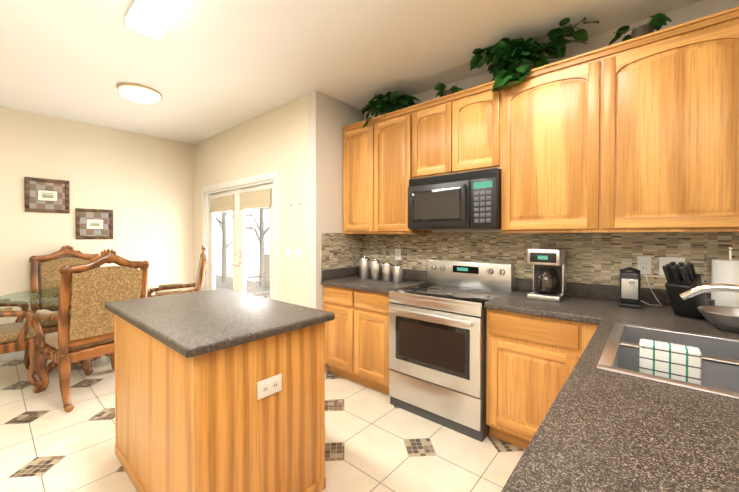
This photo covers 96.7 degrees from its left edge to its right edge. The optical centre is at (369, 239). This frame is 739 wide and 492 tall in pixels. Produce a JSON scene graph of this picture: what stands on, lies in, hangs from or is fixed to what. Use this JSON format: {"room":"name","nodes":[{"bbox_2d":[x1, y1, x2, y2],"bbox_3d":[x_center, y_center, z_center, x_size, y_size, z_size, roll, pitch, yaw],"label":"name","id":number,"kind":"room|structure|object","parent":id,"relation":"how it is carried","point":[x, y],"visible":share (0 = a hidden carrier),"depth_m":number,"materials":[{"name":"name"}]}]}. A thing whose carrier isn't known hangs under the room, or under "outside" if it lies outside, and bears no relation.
{"room":"kitchen and dining room","nodes":[
{"label":"kitchen and dining room","id":0,"kind":"room"},
{"bbox_2d":[0,106,193,324],"bbox_3d":[-4.225,-0.056,3.271,0.120,2.734,4.880,1,1,41],"label":"wall","id":1,"kind":"structure","parent":0,"point":[141,186],"depth_m":4.12,"materials":[{"name":"beige paint"}]},
{"bbox_2d":[0,350,24,361],"bbox_3d":[-4.175,1.269,3.243,0.015,0.085,4.640,1,1,41],"label":"baseboard","id":2,"kind":"structure","parent":1,"relation":"attached to","point":[11,356],"depth_m":3.56,"materials":[{"name":"white"}]},
{"bbox_2d":[24,177,69,212],"bbox_3d":[-3.696,-0.505,3.773,0.022,0.385,0.370,1,1,41],"label":"picture frame","id":3,"kind":"object","parent":1,"relation":"attached to","point":[46,195],"visible":1,"depth_m":3.76,"materials":[{"name":"brown wood"}]},
{"bbox_2d":[75,208,112,238],"bbox_3d":[-3.422,-0.193,4.095,0.022,0.375,0.365,1,1,41],"label":"picture frame","id":4,"kind":"object","parent":1,"relation":"attached to","point":[94,223],"visible":1,"depth_m":4.08,"materials":[{"name":"brown wood"}]},
{"bbox_2d":[228,252,241,266],"bbox_3d":[-1.694,0.254,4.168,0.322,0.190,0.057,1,1,41],"label":"door handle","id":5,"kind":"object","parent":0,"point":[235,263],"visible":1,"depth_m":4.17,"materials":[{"name":"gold metal"}]},
{"bbox_2d":[193,94,307,306],"bbox_3d":[-1.598,-0.066,4.153,2.720,2.734,0.120,1,1,41],"label":"wall","id":6,"kind":"structure","parent":0,"point":[275,139],"depth_m":3.52,"materials":[{"name":"beige paint"}]},
{"bbox_2d":[202,170,278,300],"bbox_3d":[-1.665,0.275,4.202,1.910,2.050,0.139,1,1,41],"label":"door frame","id":7,"kind":"structure","parent":6,"relation":"attached to","point":[256,182],"depth_m":4.15,"materials":[{"name":"white wood"}]},
{"bbox_2d":[209,188,271,212],"bbox_3d":[-1.685,-0.479,4.170,1.530,0.211,0.028,1,1,41],"label":"shades","id":8,"kind":"object","parent":6,"relation":"attached to","point":[260,198],"visible":1,"depth_m":4.01,"materials":[{"name":"beige fabric"}]},
{"bbox_2d":[213,208,269,297],"bbox_3d":[-1.662,0.273,4.205,1.470,1.595,0.006,1,1,41],"label":"window glass","id":9,"kind":"structure","parent":6,"relation":"in","point":[244,252],"depth_m":4.06,"materials":[{"name":"clear glass"}]},
{"bbox_2d":[286,248,289,258],"bbox_3d":[-0.844,0.145,3.421,0.053,0.105,0.012,1,1,41],"label":"light switch","id":10,"kind":"object","parent":6,"relation":"attached to","point":[287,249],"depth_m":3.42,"materials":[{"name":"white plastic"}]},
{"bbox_2d":[295,249,301,259],"bbox_3d":[-0.710,0.150,3.306,0.098,0.104,0.012,1,1,41],"label":"light switch","id":11,"kind":"object","parent":6,"relation":"attached to","point":[298,254],"depth_m":3.31,"materials":[{"name":"white plastic"}]},
{"bbox_2d":[0,355,524,491],"bbox_3d":[-1.284,1.365,1.226,7.270,0.060,5.580,1,1,41],"label":"floor","id":12,"kind":"structure","parent":0,"point":[376,441],"depth_m":2.11,"materials":[{"name":"tile"}]},
{"bbox_2d":[0,298,42,385],"bbox_3d":[-3.394,0.694,2.881,0.670,1.242,0.714,1,1,41],"label":"chair","id":13,"kind":"object","parent":12,"relation":"on","point":[18,335],"visible":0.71,"depth_m":2.89,"materials":[{"name":"brown wood"}]},
{"bbox_2d":[29,245,99,363],"bbox_3d":[-3.312,0.685,3.655,0.714,1.242,0.670,1,1,41],"label":"chair","id":14,"kind":"object","parent":12,"relation":"on","point":[44,273],"visible":0.44,"depth_m":3.69,"materials":[{"name":"beige fabric"}]},
{"bbox_2d":[46,291,110,374],"bbox_3d":[-2.949,0.927,3.373,0.491,0.766,0.491,0,1,-4],"label":"dining table","id":15,"kind":"object","parent":12,"relation":"on","point":[86,366],"visible":0.15,"depth_m":3.20,"materials":[{"name":"brown wood"}]},
{"bbox_2d":[0,284,151,304],"bbox_3d":[-2.949,0.535,3.368,1.206,0.013,1.206,1,1,41],"label":"glass","id":16,"kind":"object","parent":15,"relation":"on","point":[16,300],"visible":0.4,"depth_m":3.13,"materials":[{"name":"clear glass"}]},
{"bbox_2d":[31,249,149,411],"bbox_3d":[-2.425,0.694,2.890,0.714,1.242,0.670,0,1,32],"label":"chair","id":17,"kind":"object","parent":12,"relation":"on","point":[89,334],"visible":0.73,"depth_m":2.66,"materials":[{"name":"beige fabric"}]},
{"bbox_2d":[147,245,206,296],"bbox_3d":[-2.329,0.682,3.917,0.714,1.242,0.670,0,1,-29],"label":"chair","id":18,"kind":"object","parent":12,"relation":"on","point":[198,285],"visible":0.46,"depth_m":3.87,"materials":[{"name":"brown wood"}]},
{"bbox_2d":[114,316,325,491],"bbox_3d":[-0.902,0.877,1.896,1.206,0.900,0.679,1,1,41],"label":"kitchen island","id":19,"kind":"object","parent":12,"relation":"on","point":[192,412],"depth_m":1.51,"materials":[{"name":"brown wood"}]},
{"bbox_2d":[105,288,334,359],"bbox_3d":[-0.906,0.407,1.885,1.280,0.040,0.740,1,1,41],"label":"island countertop","id":20,"kind":"structure","parent":19,"relation":"on","point":[192,325],"depth_m":1.64,"materials":[{"name":"grey stone"}]},
{"bbox_2d":[257,373,281,399],"bbox_3d":[-0.452,0.667,1.492,0.007,0.080,0.124,1,1,41],"label":"outlet","id":21,"kind":"object","parent":19,"relation":"attached to","point":[269,386],"visible":1,"depth_m":1.49,"materials":[{"name":"white plastic"}]},
{"bbox_2d":[321,266,426,380],"bbox_3d":[0.056,0.805,3.164,0.846,1.013,0.638,1,1,41],"label":"base cabinet","id":22,"kind":"object","parent":12,"relation":"on","point":[357,339],"depth_m":2.95,"materials":[{"name":"brown wood"}]},
{"bbox_2d":[359,255,370,278],"bbox_3d":[-0.047,0.276,3.354,0.124,0.236,0.124,1,1,41],"label":"canister","id":23,"kind":"object","parent":22,"relation":"on","point":[364,267],"visible":1,"depth_m":3.30,"materials":[{"name":"silver metal"}]},
{"bbox_2d":[370,258,380,279],"bbox_3d":[0.060,0.287,3.249,0.113,0.216,0.113,1,1,41],"label":"canister","id":24,"kind":"object","parent":22,"relation":"on","point":[375,268],"visible":1,"depth_m":3.20,"materials":[{"name":"silver metal"}]},
{"bbox_2d":[382,260,392,280],"bbox_3d":[0.173,0.298,3.165,0.103,0.196,0.103,1,1,41],"label":"canister","id":25,"kind":"object","parent":22,"relation":"on","point":[387,270],"visible":1,"depth_m":3.12,"materials":[{"name":"silver metal"}]},
{"bbox_2d":[393,263,402,282],"bbox_3d":[0.265,0.309,3.073,0.095,0.176,0.095,1,1,41],"label":"canister","id":26,"kind":"object","parent":22,"relation":"on","point":[397,273],"visible":0.98,"depth_m":3.03,"materials":[{"name":"silver metal"}]},
{"bbox_2d":[388,260,513,441],"bbox_3d":[0.634,0.756,2.598,0.752,1.125,0.725,1,1,41],"label":"range","id":27,"kind":"object","parent":12,"relation":"on","point":[437,342],"visible":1,"depth_m":2.37,"materials":[{"name":"grey metal"}]},
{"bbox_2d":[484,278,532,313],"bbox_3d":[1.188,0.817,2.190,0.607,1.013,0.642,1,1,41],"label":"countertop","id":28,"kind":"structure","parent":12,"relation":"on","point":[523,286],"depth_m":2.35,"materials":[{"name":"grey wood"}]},
{"bbox_2d":[353,282,738,491],"bbox_3d":[0.792,0.752,0.556,0.917,1.180,3.637,1,1,41],"label":"base cabinet","id":29,"kind":"object","parent":12,"relation":"on","point":[593,388],"depth_m":1.11,"materials":[{"name":"brown wood"}]},
{"bbox_2d":[527,248,566,301],"bbox_3d":[1.226,0.234,2.272,0.200,0.345,0.263,1,1,41],"label":"coffee maker","id":30,"kind":"object","parent":29,"relation":"on","point":[549,274],"visible":1,"depth_m":2.21,"materials":[{"name":"silver metal"}]},
{"bbox_2d":[618,267,641,308],"bbox_3d":[1.598,0.286,2.015,0.110,0.246,0.110,1,1,41],"label":"can opener","id":31,"kind":"object","parent":29,"relation":"on","point":[629,289],"visible":1,"depth_m":1.99,"materials":[{"name":"black plastic"}]},
{"bbox_2d":[596,322,738,398],"bbox_3d":[1.203,0.515,1.177,0.569,0.198,0.744,1,1,41],"label":"sink","id":32,"kind":"object","parent":29,"relation":"in","point":[714,370],"depth_m":1.22,"materials":[{"name":"silver metal"}]},
{"bbox_2d":[639,339,701,384],"bbox_3d":[1.129,0.476,1.240,0.170,0.157,0.080,1,1,41],"label":"towel","id":33,"kind":"object","parent":32,"relation":"hanging from","point":[662,359],"depth_m":1.21,"materials":[{"name":"white fabric"}]},
{"bbox_2d":[662,262,714,318],"bbox_3d":[1.693,0.264,1.741,0.327,0.296,0.110,0,1,-24],"label":"knife block","id":34,"kind":"object","parent":29,"relation":"on","point":[681,277],"visible":0.94,"depth_m":1.70,"materials":[{"name":"black plastic"}]},
{"bbox_2d":[679,284,738,299],"bbox_3d":[1.301,0.285,1.141,0.333,0.263,0.300,1,1,41],"label":"faucet","id":35,"kind":"object","parent":29,"relation":"on","point":[695,291],"depth_m":1.16,"materials":[{"name":"silver metal"}]},
{"bbox_2d":[697,306,738,332],"bbox_3d":[1.687,0.372,1.506,0.265,0.085,0.265,1,1,41],"label":"steel bowl","id":36,"kind":"object","parent":29,"relation":"on","point":[724,318],"visible":1,"depth_m":1.51,"materials":[{"name":"silver metal"}]},
{"bbox_2d":[711,246,738,307],"bbox_3d":[1.972,0.222,1.799,0.150,0.379,0.150,1,1,41],"label":"paper towel holder","id":37,"kind":"object","parent":29,"relation":"on","point":[724,271],"visible":0.6,"depth_m":1.77,"materials":[{"name":"white paper"}]},
{"bbox_2d":[308,90,363,371],"bbox_3d":[-0.332,-0.058,3.449,0.120,2.734,0.700,1,1,41],"label":"wall","id":38,"kind":"structure","parent":0,"point":[329,117],"depth_m":3.21,"materials":[{"name":"white paint"}]},
{"bbox_2d":[0,0,701,143],"bbox_3d":[-1.284,-1.439,1.193,7.270,0.080,5.580,1,1,41],"label":"ceiling","id":39,"kind":"structure","parent":0,"point":[206,69],"depth_m":2.46,"materials":[{"name":"white paint"}]},
{"bbox_2d":[117,83,161,103],"bbox_3d":[-2.196,-1.373,3.149,0.350,0.096,0.350,1,1,41],"label":"dome ceiling light","id":40,"kind":"object","parent":39,"relation":"attached to","point":[139,93],"visible":1,"depth_m":3.06,"materials":[{"name":"white glass"}]},
{"bbox_2d":[124,0,191,42],"bbox_3d":[-1.010,-1.360,1.736,1.220,0.089,0.200,1,1,41],"label":"fluorescent ceiling light","id":41,"kind":"object","parent":39,"relation":"attached to","point":[154,20],"visible":1,"depth_m":1.96,"materials":[{"name":"white plastic"}]},
{"bbox_2d":[364,0,738,289],"bbox_3d":[1.571,-0.045,2.357,4.430,2.734,0.120,1,1,41],"label":"wall","id":42,"kind":"structure","parent":0,"point":[691,12],"depth_m":2.25,"materials":[{"name":"white paint"}]},
{"bbox_2d":[342,116,377,233],"bbox_3d":[0.011,-0.612,3.376,0.480,1.102,0.349,1,1,41],"label":"upper cabinet","id":43,"kind":"object","parent":42,"relation":"attached to","point":[360,144],"depth_m":3.23,"materials":[{"name":"brown wood"}]},
{"bbox_2d":[378,104,430,233],"bbox_3d":[0.315,-0.609,3.116,0.540,1.102,0.349,1,1,41],"label":"upper cabinet","id":44,"kind":"object","parent":42,"relation":"attached to","point":[398,132],"depth_m":2.95,"materials":[{"name":"brown wood"}]},
{"bbox_2d":[362,90,421,127],"bbox_3d":[0.171,-1.235,3.143,0.728,0.344,0.440,1,1,41],"label":"ivy plant","id":45,"kind":"object","parent":44,"relation":"on","point":[382,104],"visible":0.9,"depth_m":3.02,"materials":[{"name":"green plant"}]},
{"bbox_2d":[418,92,457,177],"bbox_3d":[0.639,-0.837,2.835,0.435,0.638,0.349,1,1,41],"label":"upper cabinet","id":46,"kind":"object","parent":42,"relation":"attached to","point":[438,117],"depth_m":2.68,"materials":[{"name":"brown wood"}]},
{"bbox_2d":[458,81,501,172],"bbox_3d":[0.886,-0.835,2.623,0.435,0.638,0.349,1,1,41],"label":"upper cabinet","id":47,"kind":"object","parent":42,"relation":"attached to","point":[479,108],"depth_m":2.45,"materials":[{"name":"brown wood"}]},
{"bbox_2d":[434,82,462,96],"bbox_3d":[0.665,-1.230,2.740,0.202,0.137,0.253,1,1,41],"label":"ivy plant","id":48,"kind":"object","parent":47,"relation":"on","point":[441,87],"visible":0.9,"depth_m":2.70,"materials":[{"name":"green plant"}]},
{"bbox_2d":[408,168,500,229],"bbox_3d":[0.728,-0.299,2.695,0.754,0.431,0.452,1,1,41],"label":"over-the-range microwave","id":49,"kind":"object","parent":47,"relation":"attached to","point":[470,200],"visible":0.98,"depth_m":2.51,"materials":[{"name":"black plastic"}]},
{"bbox_2d":[470,17,598,91],"bbox_3d":[1.115,-1.229,2.298,0.817,0.353,0.437,1,1,41],"label":"ivy plant","id":50,"kind":"object","parent":47,"relation":"on","point":[510,65],"visible":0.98,"depth_m":2.23,"materials":[{"name":"green plant"}]},
{"bbox_2d":[321,232,738,292],"bbox_3d":[1.325,0.188,2.073,4.190,0.485,0.634,1,1,41],"label":"tile backsplash","id":51,"kind":"structure","parent":42,"relation":"attached to","point":[599,258],"depth_m":2.44,"materials":[{"name":"tile"}]},
{"bbox_2d":[395,249,400,259],"bbox_3d":[0.291,0.150,3.363,0.070,0.114,0.007,1,1,41],"label":"outlet","id":52,"kind":"object","parent":51,"relation":"attached to","point":[397,251],"depth_m":3.36,"materials":[{"name":"white plastic"}]},
{"bbox_2d":[637,256,651,274],"bbox_3d":[1.760,0.165,2.103,0.070,0.114,0.007,1,1,41],"label":"outlet","id":53,"kind":"object","parent":51,"relation":"attached to","point":[640,267],"depth_m":2.10,"materials":[{"name":"white plastic"}]},
{"bbox_2d":[640,260,661,305],"bbox_3d":[1.753,0.268,2.043,0.104,0.276,0.096,1,1,41],"label":"power cord","id":54,"kind":"object","parent":51,"relation":"attached to","point":[644,262],"visible":0.98,"depth_m":2.06,"materials":[{"name":"white plastic"}]},
{"bbox_2d":[659,257,684,274],"bbox_3d":[1.857,0.166,2.017,0.116,0.114,0.011,1,1,41],"label":"outlet","id":55,"kind":"object","parent":51,"relation":"attached to","point":[662,262],"depth_m":2.03,"materials":[{"name":"white plastic"}]},
{"bbox_2d":[501,43,617,232],"bbox_3d":[1.279,-0.599,2.289,0.720,1.102,0.349,1,1,41],"label":"upper cabinet","id":56,"kind":"object","parent":42,"relation":"attached to","point":[559,172],"depth_m":2.10,"materials":[{"name":"brown wood"}]},
{"bbox_2d":[618,6,738,232],"bbox_3d":[1.740,-0.594,1.894,0.766,1.102,0.349,1,1,41],"label":"upper cabinet","id":57,"kind":"object","parent":42,"relation":"attached to","point":[639,134],"depth_m":1.74,"materials":[{"name":"brown wood"}]},
{"bbox_2d":[608,13,671,45],"bbox_3d":[1.605,-1.222,1.958,0.292,0.139,0.258,1,1,41],"label":"ivy plant","id":58,"kind":"object","parent":57,"relation":"on","point":[658,21],"visible":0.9,"depth_m":1.86,"materials":[{"name":"green plant"}]},
{"label":"outside","id":59,"kind":"structure","parent":0,"visible":0},
{"bbox_2d":[215,275,269,298],"bbox_3d":[-3.236,1.310,7.682,19.000,0.060,3.080,1,1,41],"label":"ground","id":60,"kind":"structure","parent":59,"point":[218,280],"depth_m":9.24,"materials":[{"name":"beige snow"}]},
{"bbox_2d":[215,207,269,286],"bbox_3d":[-4.434,-0.988,9.858,6.867,4.549,0.693,1,1,41],"label":"trees","id":61,"kind":"object","parent":60,"relation":"on","point":[262,248],"depth_m":9.16,"materials":[{"name":"grey plant"}]},
{"bbox_2d":[246,254,269,297],"bbox_3d":[-1.839,0.785,5.542,0.540,1.040,0.540,1,1,41],"label":"patio chair","id":62,"kind":"object","parent":60,"relation":"on","point":[263,289],"depth_m":5.76,"materials":[{"name":"grey"}]},
{"bbox_2d":[215,207,269,280],"bbox_3d":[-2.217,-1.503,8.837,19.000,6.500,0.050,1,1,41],"label":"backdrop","id":63,"kind":"structure","parent":59,"point":[251,255],"depth_m":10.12,"materials":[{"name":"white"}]}
]}

